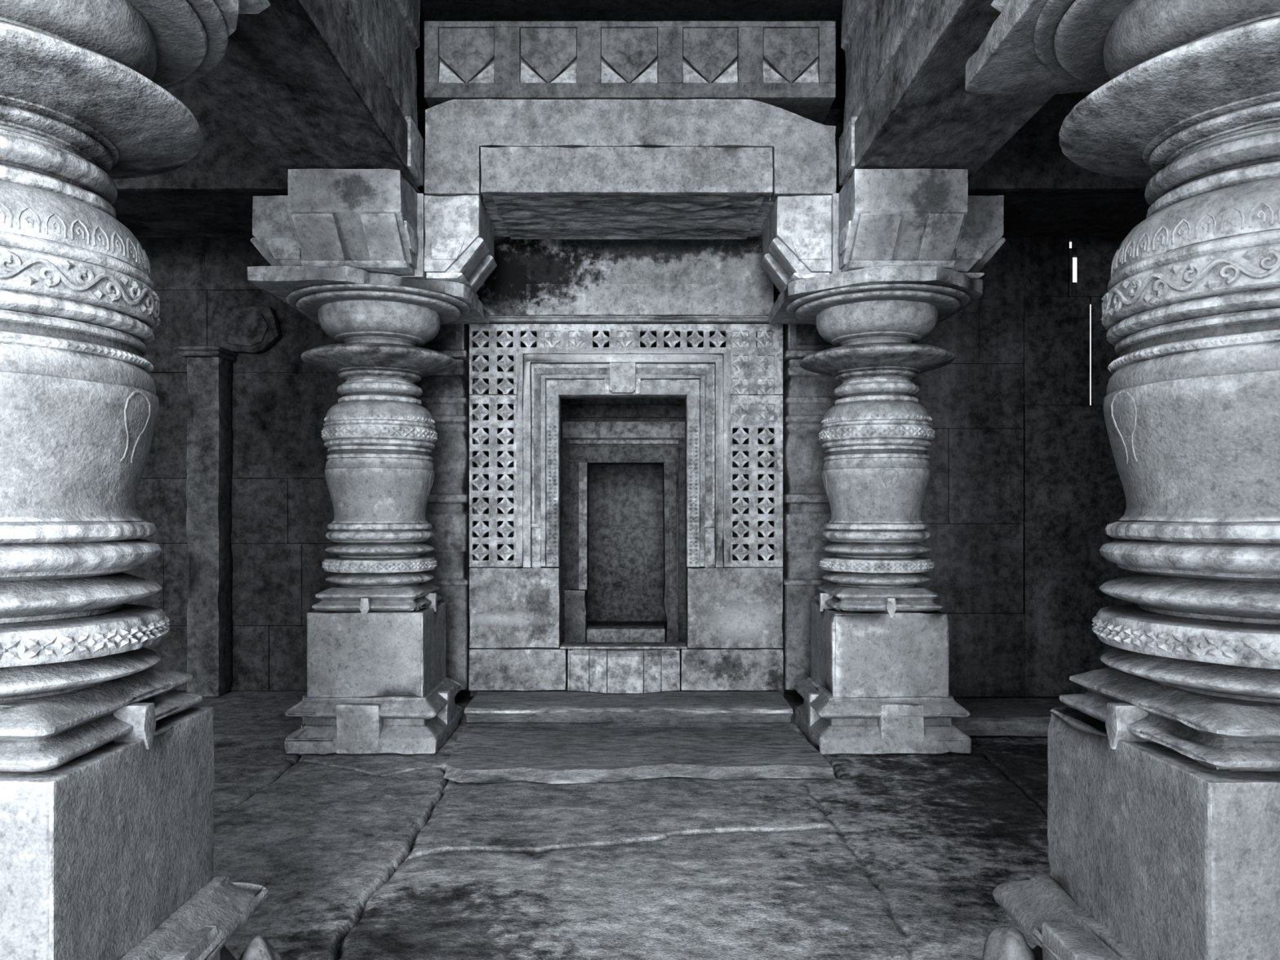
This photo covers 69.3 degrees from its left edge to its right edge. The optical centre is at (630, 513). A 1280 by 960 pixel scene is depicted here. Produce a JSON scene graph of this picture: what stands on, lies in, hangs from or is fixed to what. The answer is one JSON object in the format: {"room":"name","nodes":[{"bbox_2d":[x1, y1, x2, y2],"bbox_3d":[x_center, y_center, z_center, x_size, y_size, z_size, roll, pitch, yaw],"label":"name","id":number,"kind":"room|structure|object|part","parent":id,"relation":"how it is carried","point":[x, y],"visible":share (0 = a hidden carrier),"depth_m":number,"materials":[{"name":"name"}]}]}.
{"room":"house of worship","nodes":[
{"label":"house of worship","id":0,"kind":"room"},
{"bbox_2d":[123,237,345,690],"bbox_3d":[-3.330,-0.890,8.022,2.945,4.784,0.364,0,0,0],"label":"wall","id":1,"kind":"structure","parent":0,"point":[282,509],"depth_m":7.85,"materials":[{"name":"stone"}]},
{"bbox_2d":[478,344,503,559],"bbox_3d":[-1.360,-0.150,10.010,0.120,3.300,4.380,0,0,0],"label":"wall","id":2,"kind":"structure","parent":0,"point":[486,476],"depth_m":8.46,"materials":[{"name":"stone"}]},
{"bbox_2d":[507,367,747,644],"bbox_3d":[-0.030,-0.069,9.609,2.520,2.901,0.397,0,0,0],"label":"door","id":3,"kind":"structure","parent":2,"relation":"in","point":[594,431],"depth_m":9.45,"materials":[{"name":"stone"}]},
{"bbox_3d":[-0.030,-1.051,9.477,1.722,0.131,0.055,0,0,0],"label":"moulding","id":4,"kind":"part","parent":3,"relation":"part of","materials":[{"name":"stone"}]},
{"bbox_3d":[-0.068,-0.733,9.473,1.110,0.042,0.065,0,0,0],"label":"drip moulding","id":5,"kind":"part","parent":3,"relation":"part of","materials":[{"name":"stone"}]},
{"bbox_3d":[-0.051,1.274,9.625,0.802,0.196,0.350,0,0,0],"label":"sill","id":6,"kind":"part","parent":3,"relation":"part of","materials":[{"name":"stone"}]},
{"bbox_2d":[180,689,1065,959],"bbox_3d":[-0.100,1.548,2.500,9.760,0.091,11.400,0,0,0],"label":"floor","id":7,"kind":"structure","parent":0,"point":[384,855],"depth_m":4.13,"materials":[{"name":"stone"}]},
{"bbox_2d":[0,0,268,959],"bbox_3d":[-1.700,0.007,2.477,1.222,2.992,1.225,0,0,0],"label":"carved column","id":8,"kind":"structure","parent":7,"relation":"on","point":[107,767],"depth_m":2.32,"materials":[{"name":"stone"}]},
{"bbox_3d":[-1.700,-1.058,2.476,1.012,0.194,1.010,0,0,0],"label":"dish","id":9,"kind":"part","parent":8,"relation":"part of","materials":[{"name":"stone"}]},
{"bbox_2d":[0,0,227,88],"bbox_3d":[-1.701,-1.292,2.477,1.144,0.207,1.145,0,0,0],"label":"bowl","id":10,"kind":"object","parent":8,"relation":"on","point":[171,43],"depth_m":2.49,"materials":[{"name":"stone"}]},
{"bbox_2d":[113,702,155,749],"bbox_3d":[-1.329,0.569,2.477,0.088,0.120,0.063,0,0,0],"label":"pendant","id":11,"kind":"object","parent":8,"relation":"attached to","point":[140,717],"depth_m":2.45,"materials":[{"name":"stone"}]},
{"bbox_3d":[-1.700,1.314,2.475,1.070,0.379,1.072,0,0,0],"label":"moulding","id":12,"kind":"part","parent":8,"relation":"part of","materials":[{"name":"stone"}]},
{"bbox_2d":[238,0,270,13],"bbox_3d":[-1.700,-1.771,2.462,1.292,0.533,1.522,0,0,0],"label":"capital","id":13,"kind":"object","parent":8,"relation":"on","point":[246,6],"visible":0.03,"depth_m":2.77,"materials":[{"name":"stone"}]},
{"bbox_2d":[190,0,422,192],"bbox_3d":[-1.711,-2.663,2.150,0.782,1.229,7.512,0,0,0],"label":"beam","id":14,"kind":"structure","parent":13,"relation":"on","point":[311,84],"depth_m":4.72,"materials":[{"name":"stone"}]},
{"bbox_2d":[176,306,281,697],"bbox_3d":[-3.310,-0.117,7.655,0.732,3.238,0.350,0,0,0],"label":"pilaster","id":15,"kind":"object","parent":7,"relation":"on","point":[234,329],"visible":0.98,"depth_m":7.58,"materials":[{"name":"stone"}]},
{"bbox_3d":[-3.199,-1.531,7.718,0.359,0.274,0.027,0,0,0],"label":"bracket panel","id":16,"kind":"part","parent":15,"relation":"part of","materials":[{"name":"stone"}]},
{"bbox_2d":[239,934,282,959],"bbox_3d":[-1.147,1.398,2.860,0.132,0.192,0.132,0,0,0],"label":"loose stone","id":17,"kind":"object","parent":7,"relation":"on","point":[259,948],"visible":1,"depth_m":2.83,"materials":[{"name":"grey stone"}]},
{"bbox_2d":[247,266,489,754],"bbox_3d":[-1.691,-0.001,6.250,1.282,3.007,1.284,0,0,0],"label":"carved column","id":18,"kind":"structure","parent":7,"relation":"on","point":[377,682],"depth_m":5.91,"materials":[{"name":"stone"}]},
{"bbox_2d":[359,597,371,617],"bbox_3d":[-1.690,0.597,5.915,0.063,0.123,0.086,0,0,0],"label":"pendant","id":19,"kind":"object","parent":18,"relation":"attached to","point":[365,603],"depth_m":5.87,"materials":[{"name":"stone"}]},
{"bbox_2d":[249,168,497,297],"bbox_3d":[-1.695,-1.772,6.230,1.502,0.534,1.592,0,0,0],"label":"capital","id":20,"kind":"object","parent":18,"relation":"on","point":[371,220],"visible":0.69,"depth_m":5.66,"materials":[{"name":"stone"}]},
{"bbox_2d":[111,82,288,237],"bbox_3d":[-3.220,-2.663,6.400,3.128,1.223,0.950,0,0,0],"label":"cross beam","id":21,"kind":"structure","parent":20,"relation":"on","point":[211,195],"depth_m":5.93,"materials":[{"name":"stone"}]},
{"bbox_3d":[-2.240,-1.793,6.250,0.363,0.490,0.673,0,0,0],"label":"arm","id":22,"kind":"part","parent":20,"relation":"part of","materials":[{"name":"stone"}]},
{"bbox_3d":[-2.220,-1.692,5.914,0.219,0.133,0.022,0,0,0],"label":"cheek panel","id":23,"kind":"part","parent":20,"relation":"part of","materials":[{"name":"stone"}]},
{"bbox_3d":[-2.026,-1.692,5.690,0.022,0.133,0.279,0,0,0],"label":"cheek panel","id":24,"kind":"part","parent":20,"relation":"part of","materials":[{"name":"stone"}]},
{"bbox_3d":[-1.690,-1.793,5.670,0.672,0.489,0.422,0,0,0],"label":"arm","id":25,"kind":"part","parent":20,"relation":"part of","materials":[{"name":"stone"}]},
{"bbox_3d":[-1.354,-1.692,5.690,0.022,0.133,0.279,0,0,0],"label":"cheek panel","id":26,"kind":"part","parent":20,"relation":"part of","materials":[{"name":"stone"}]},
{"bbox_3d":[-1.165,-1.692,5.914,0.209,0.133,0.022,0,0,0],"label":"cheek panel","id":27,"kind":"part","parent":20,"relation":"part of","materials":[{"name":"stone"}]},
{"bbox_3d":[-1.145,-1.793,6.250,0.352,0.488,0.673,0,0,0],"label":"arm","id":28,"kind":"part","parent":20,"relation":"part of","materials":[{"name":"stone"}]},
{"bbox_3d":[-1.691,1.330,6.249,0.958,0.345,0.959,0,0,0],"label":"moulding","id":29,"kind":"part","parent":18,"relation":"part of","materials":[{"name":"stone"}]},
{"bbox_3d":[-1.690,-1.000,6.250,1.008,0.223,1.012,0,0,0],"label":"dish","id":30,"kind":"part","parent":18,"relation":"part of","materials":[{"name":"stone"}]},
{"bbox_2d":[317,300,440,346],"bbox_3d":[-1.691,-1.257,6.251,0.800,0.208,0.797,0,0,0],"label":"bowl","id":31,"kind":"object","parent":18,"relation":"on","point":[415,323],"depth_m":5.96,"materials":[{"name":"stone"}]},
{"bbox_2d":[424,592,437,611],"bbox_3d":[-1.355,0.597,6.250,0.086,0.123,0.063,0,0,0],"label":"pendant","id":32,"kind":"object","parent":18,"relation":"attached to","point":[432,597],"depth_m":6.23,"materials":[{"name":"stone"}]},
{"bbox_2d":[464,691,793,722],"bbox_3d":[-0.015,1.445,6.891,2.340,0.131,0.618,0,0,0],"label":"stone ledge","id":33,"kind":"object","parent":7,"relation":"on","point":[485,706],"visible":1,"depth_m":6.69,"materials":[{"name":"grey stone"}]},
{"bbox_2d":[567,648,679,693],"bbox_3d":[-0.054,1.217,7.290,0.873,0.317,0.400,0,0,0],"label":"threshold","id":34,"kind":"structure","parent":33,"relation":"on","point":[594,670],"depth_m":7.14,"materials":[{"name":"stone"}]},
{"bbox_2d":[444,727,835,783],"bbox_3d":[0.011,1.480,5.732,2.297,0.057,1.156,0,0,0],"label":"step","id":35,"kind":"structure","parent":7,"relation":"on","point":[478,755],"depth_m":5.60,"materials":[{"name":"stone"}]},
{"bbox_2d":[768,266,982,754],"bbox_3d":[1.655,0.000,6.249,1.278,3.009,1.285,0,0,0],"label":"carved column","id":36,"kind":"structure","parent":7,"relation":"on","point":[878,682],"depth_m":5.92,"materials":[{"name":"stone"}]},
{"bbox_2d":[818,592,832,611],"bbox_3d":[1.320,0.597,6.250,0.086,0.123,0.063,0,0,0],"label":"pendant","id":37,"kind":"object","parent":36,"relation":"on","point":[824,597],"depth_m":6.23,"materials":[{"name":"stone"}]},
{"bbox_3d":[1.656,-1.000,6.252,1.008,0.223,1.008,0,0,0],"label":"dish","id":38,"kind":"part","parent":36,"relation":"part of","materials":[{"name":"stone"}]},
{"bbox_2d":[786,283,969,346],"bbox_3d":[1.656,-1.282,6.250,1.194,0.257,1.188,0,0,0],"label":"bowl","id":39,"kind":"object","parent":36,"relation":"on","point":[842,314],"depth_m":5.93,"materials":[{"name":"stone"}]},
{"bbox_2d":[760,168,1005,295],"bbox_3d":[1.660,-1.771,6.230,1.501,0.534,1.590,0,0,0],"label":"capital","id":40,"kind":"object","parent":36,"relation":"on","point":[879,217],"visible":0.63,"depth_m":5.66,"materials":[{"name":"stone"}]},
{"bbox_2d":[424,98,836,239],"bbox_3d":[-0.002,-2.347,6.384,2.646,0.622,0.982,0,0,0],"label":"lintel beam","id":41,"kind":"structure","parent":40,"relation":"on","point":[699,168],"depth_m":5.92,"materials":[{"name":"stone"}]},
{"bbox_3d":[-0.026,-2.193,5.987,1.864,0.294,0.188,0,0,0],"label":"raised panel","id":42,"kind":"part","parent":41,"relation":"part of","materials":[{"name":"stone"}]},
{"bbox_2d":[424,21,835,123],"bbox_3d":[-0.005,-2.914,6.181,2.642,0.495,0.511,0,0,0],"label":"frieze","id":43,"kind":"object","parent":41,"relation":"on","point":[790,66],"visible":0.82,"depth_m":5.94,"materials":[{"name":"stone"}]},
{"bbox_3d":[-1.055,-2.944,5.971,0.354,0.354,0.048,0,0,0],"label":"diamond panel","id":44,"kind":"part","parent":43,"relation":"part of","materials":[{"name":"stone"}]},
{"bbox_3d":[-0.529,-2.944,5.971,0.361,0.354,0.048,0,0,0],"label":"diamond panel","id":45,"kind":"part","parent":43,"relation":"part of","materials":[{"name":"stone"}]},
{"bbox_3d":[-0.009,-2.944,5.971,0.361,0.354,0.048,0,0,0],"label":"diamond panel","id":46,"kind":"part","parent":43,"relation":"part of","materials":[{"name":"stone"}]},
{"bbox_3d":[0.512,-2.944,5.971,0.350,0.354,0.048,0,0,0],"label":"diamond panel","id":47,"kind":"part","parent":43,"relation":"part of","materials":[{"name":"stone"}]},
{"bbox_3d":[1.029,-2.944,5.971,0.354,0.354,0.048,0,0,0],"label":"diamond panel","id":48,"kind":"part","parent":43,"relation":"part of","materials":[{"name":"stone"}]},
{"bbox_3d":[1.110,-1.793,6.250,0.352,0.490,0.672,0,0,0],"label":"arm","id":49,"kind":"part","parent":40,"relation":"part of","materials":[{"name":"stone"}]},
{"bbox_3d":[1.130,-1.692,5.914,0.209,0.133,0.022,0,0,0],"label":"cheek panel","id":50,"kind":"part","parent":40,"relation":"part of","materials":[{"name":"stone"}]},
{"bbox_3d":[1.319,-1.692,5.690,0.022,0.133,0.279,0,0,0],"label":"cheek panel","id":51,"kind":"part","parent":40,"relation":"part of","materials":[{"name":"stone"}]},
{"bbox_3d":[1.655,-1.794,5.669,0.672,0.490,0.422,0,0,0],"label":"arm","id":52,"kind":"part","parent":40,"relation":"part of","materials":[{"name":"stone"}]},
{"bbox_3d":[1.991,-1.692,5.690,0.022,0.133,0.279,0,0,0],"label":"cheek panel","id":53,"kind":"part","parent":40,"relation":"part of","materials":[{"name":"stone"}]},
{"bbox_3d":[2.185,-1.692,5.914,0.219,0.133,0.022,0,0,0],"label":"cheek panel","id":54,"kind":"part","parent":40,"relation":"part of","materials":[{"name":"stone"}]},
{"bbox_3d":[2.206,-1.793,6.250,0.362,0.490,0.673,0,0,0],"label":"arm","id":55,"kind":"part","parent":40,"relation":"part of","materials":[{"name":"stone"}]},
{"bbox_2d":[968,91,1150,237],"bbox_3d":[3.110,-2.663,6.400,2.948,1.223,0.950,0,0,0],"label":"cross beam","id":56,"kind":"structure","parent":40,"relation":"on","point":[1046,194],"depth_m":5.95,"materials":[{"name":"stone"}]},
{"bbox_3d":[1.655,1.331,6.250,0.963,0.347,0.959,0,0,0],"label":"moulding","id":57,"kind":"part","parent":36,"relation":"part of","materials":[{"name":"stone"}]},
{"bbox_2d":[884,597,896,617],"bbox_3d":[1.655,0.597,5.915,0.063,0.123,0.086,0,0,0],"label":"pendant","id":58,"kind":"object","parent":36,"relation":"on","point":[890,603],"depth_m":5.87,"materials":[{"name":"stone"}]},
{"bbox_2d":[951,703,1067,736],"bbox_3d":[3.369,1.438,6.459,2.427,0.130,0.492,0,0,0],"label":"stone ledge","id":59,"kind":"object","parent":7,"relation":"on","point":[1020,720],"visible":0.29,"depth_m":6.25,"materials":[{"name":"grey stone"}]},
{"bbox_2d":[982,925,1037,959],"bbox_3d":[1.145,1.360,2.798,0.174,0.226,0.150,0,0,0],"label":"loose stone","id":60,"kind":"object","parent":7,"relation":"on","point":[1002,942],"visible":1,"depth_m":2.77,"materials":[{"name":"grey stone"}]},
{"bbox_2d":[964,0,1279,959],"bbox_3d":[1.702,0.008,2.477,1.219,2.994,1.224,0,0,0],"label":"carved column","id":61,"kind":"structure","parent":7,"relation":"on","point":[1163,797],"depth_m":2.31,"materials":[{"name":"grey stone"}]},
{"bbox_2d":[991,0,1009,12],"bbox_3d":[1.700,-1.771,2.462,1.292,0.534,1.521,0,0,0],"label":"capital","id":62,"kind":"object","parent":61,"relation":"on","point":[999,5],"visible":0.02,"depth_m":2.77,"materials":[{"name":"stone"}]},
{"bbox_2d":[839,0,1054,186],"bbox_3d":[1.703,-2.663,2.150,0.757,1.231,7.510,0,0,0],"label":"beam","id":63,"kind":"structure","parent":62,"relation":"on","point":[908,104],"depth_m":4.87,"materials":[{"name":"grey stone"}]},
{"bbox_3d":[1.699,1.315,2.475,1.074,0.380,1.072,0,0,0],"label":"moulding","id":64,"kind":"part","parent":61,"relation":"part of","materials":[{"name":"grey stone"}]},
{"bbox_2d":[1105,702,1147,749],"bbox_3d":[1.329,0.569,2.477,0.088,0.120,0.063,0,0,0],"label":"pendant","id":65,"kind":"object","parent":61,"relation":"attached to","point":[1120,717],"depth_m":2.45,"materials":[{"name":"grey stone"}]},
{"bbox_2d":[1033,0,1279,88],"bbox_3d":[1.700,-1.292,2.477,1.144,0.207,1.143,0,0,0],"label":"bowl","id":66,"kind":"object","parent":61,"relation":"on","point":[1078,44],"depth_m":2.50,"materials":[{"name":"grey stone"}]},
{"bbox_3d":[1.699,-1.058,2.475,1.011,0.194,1.008,0,0,0],"label":"dish","id":67,"kind":"part","parent":61,"relation":"part of","materials":[{"name":"stone"}]},
{"bbox_2d":[586,464,666,621],"bbox_3d":[-0.030,0.056,12.035,2.540,3.171,0.330,0,0,0],"label":"wall","id":68,"kind":"structure","parent":0,"point":[626,522],"depth_m":11.91,"materials":[{"name":"stone"}]},
{"bbox_2d":[470,621,783,696],"bbox_3d":[-0.030,1.430,9.850,2.540,0.100,4.700,0,0,0],"label":"floor","id":69,"kind":"structure","parent":0,"point":[473,693],"depth_m":11.51,"materials":[{"name":"stone"}]},
{"bbox_2d":[468,645,568,690],"bbox_3d":[-0.883,1.216,7.348,0.760,0.328,0.291,0,0,0],"label":"stone","id":70,"kind":"object","parent":69,"relation":"on","point":[509,668],"visible":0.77,"depth_m":7.21,"materials":[{"name":"grey stone"}]},
{"bbox_2d":[469,528,561,648],"bbox_3d":[-0.908,0.580,7.355,0.707,0.937,0.275,0,0,0],"label":"dado slab","id":71,"kind":"object","parent":70,"relation":"on","point":[518,606],"visible":0.97,"depth_m":7.22,"materials":[{"name":"stone"}]},
{"bbox_2d":[469,395,516,567],"bbox_3d":[-1.078,-0.256,7.275,0.372,1.346,0.090,0,0,0],"label":"lattice screen","id":72,"kind":"object","parent":71,"relation":"on","point":[493,424],"visible":1,"depth_m":7.25,"materials":[{"name":"stone"}]},
{"bbox_2d":[680,646,783,690],"bbox_3d":[0.791,1.216,7.348,0.797,0.326,0.291,0,0,0],"label":"stone","id":73,"kind":"object","parent":69,"relation":"on","point":[700,668],"visible":0.83,"depth_m":7.21,"materials":[{"name":"grey stone"}]},
{"bbox_2d":[685,528,782,648],"bbox_3d":[0.816,0.580,7.355,0.748,0.938,0.276,0,0,0],"label":"dado slab","id":74,"kind":"object","parent":73,"relation":"on","point":[726,606],"visible":0.94,"depth_m":7.22,"materials":[{"name":"stone"}]},
{"bbox_2d":[729,395,782,567],"bbox_3d":[0.986,-0.256,7.275,0.412,1.346,0.090,0,0,0],"label":"lattice screen","id":75,"kind":"object","parent":74,"relation":"on","point":[752,413],"visible":1,"depth_m":7.25,"materials":[{"name":"stone"}]},
{"bbox_2d":[415,0,845,109],"bbox_3d":[-0.100,-3.405,2.960,9.760,0.250,9.120,0,0,0],"label":"ceiling","id":76,"kind":"structure","parent":0,"point":[429,10],"depth_m":6.05,"materials":[{"name":"stone"}]},
{"bbox_2d":[417,109,844,691],"bbox_3d":[-0.005,-0.890,7.660,3.710,4.780,1.080,0,0,0],"label":"wall","id":77,"kind":"structure","parent":0,"point":[835,117],"depth_m":7.50,"materials":[{"name":"stone"}]},
{"bbox_2d":[414,324,478,689],"bbox_3d":[-1.553,-0.075,7.492,0.570,2.910,0.615,0,0,0],"label":"pilaster","id":78,"kind":"object","parent":77,"relation":"attached to","point":[446,395],"visible":0.31,"depth_m":7.22,"materials":[{"name":"stone"}]},
{"bbox_3d":[-1.553,-1.395,7.216,0.380,0.162,0.008,0,0,0],"label":"capital panel","id":79,"kind":"part","parent":78,"relation":"part of","materials":[{"name":"stone"}]},
{"bbox_2d":[515,346,730,567],"bbox_3d":[-0.057,-0.439,7.324,1.669,1.710,0.332,0,0,0],"label":"door frame","id":80,"kind":"structure","parent":77,"relation":"attached to","point":[545,376],"depth_m":7.21,"materials":[{"name":"stone"}]},
{"bbox_2d":[469,324,782,395],"bbox_3d":[-0.036,-1.208,7.275,2.456,0.557,0.090,0,0,0],"label":"lattice screen","id":81,"kind":"object","parent":80,"relation":"on","point":[758,370],"visible":0.93,"depth_m":7.25,"materials":[{"name":"stone"}]},
{"bbox_2d":[560,642,687,648],"bbox_3d":[-0.057,1.046,7.360,0.992,0.016,0.260,0,0,0],"label":"door sill","id":82,"kind":"structure","parent":77,"relation":"attached to","point":[564,645],"depth_m":7.26,"materials":[{"name":"stone"}]},
{"bbox_2d":[467,315,784,325],"bbox_3d":[-0.036,-1.517,7.328,2.503,0.051,0.326,0,0,0],"label":"strip","id":83,"kind":"object","parent":77,"relation":"attached to","point":[492,319],"visible":0.63,"depth_m":7.19,"materials":[{"name":"stone"}]},
{"bbox_2d":[481,236,773,316],"bbox_3d":[-0.025,-1.907,7.363,2.294,0.712,0.260,0,0,0],"label":"wall block","id":84,"kind":"object","parent":83,"relation":"on","point":[662,277],"visible":0.7,"depth_m":7.25,"materials":[{"name":"stone"}]},
{"bbox_2d":[782,324,842,689],"bbox_3d":[1.480,-0.075,7.492,0.570,2.910,0.615,0,0,0],"label":"pilaster","id":85,"kind":"object","parent":77,"relation":"attached to","point":[807,395],"visible":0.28,"depth_m":7.21,"materials":[{"name":"stone"}]},
{"bbox_3d":[1.480,-1.395,7.216,0.380,0.162,0.008,0,0,0],"label":"capital panel","id":86,"kind":"part","parent":85,"relation":"part of","materials":[{"name":"stone"}]},
{"bbox_2d":[483,325,783,361],"bbox_3d":[-0.030,-1.590,9.850,2.780,0.120,4.700,0,0,0],"label":"ceiling","id":87,"kind":"structure","parent":0,"point":[486,334],"depth_m":7.96,"materials":[{"name":"stone"}]},
{"bbox_2d":[757,428,768,559],"bbox_3d":[1.300,-0.150,10.010,0.120,3.300,4.380,0,0,0],"label":"wall","id":88,"kind":"structure","parent":0,"point":[759,430],"depth_m":8.91,"materials":[{"name":"stone"}]},
{"bbox_2d":[911,237,1137,696],"bbox_3d":[3.224,-0.889,7.744,2.748,4.778,0.312,0,0,0],"label":"wall","id":89,"kind":"structure","parent":0,"point":[1024,489],"depth_m":7.60,"materials":[{"name":"stone"}]}
]}

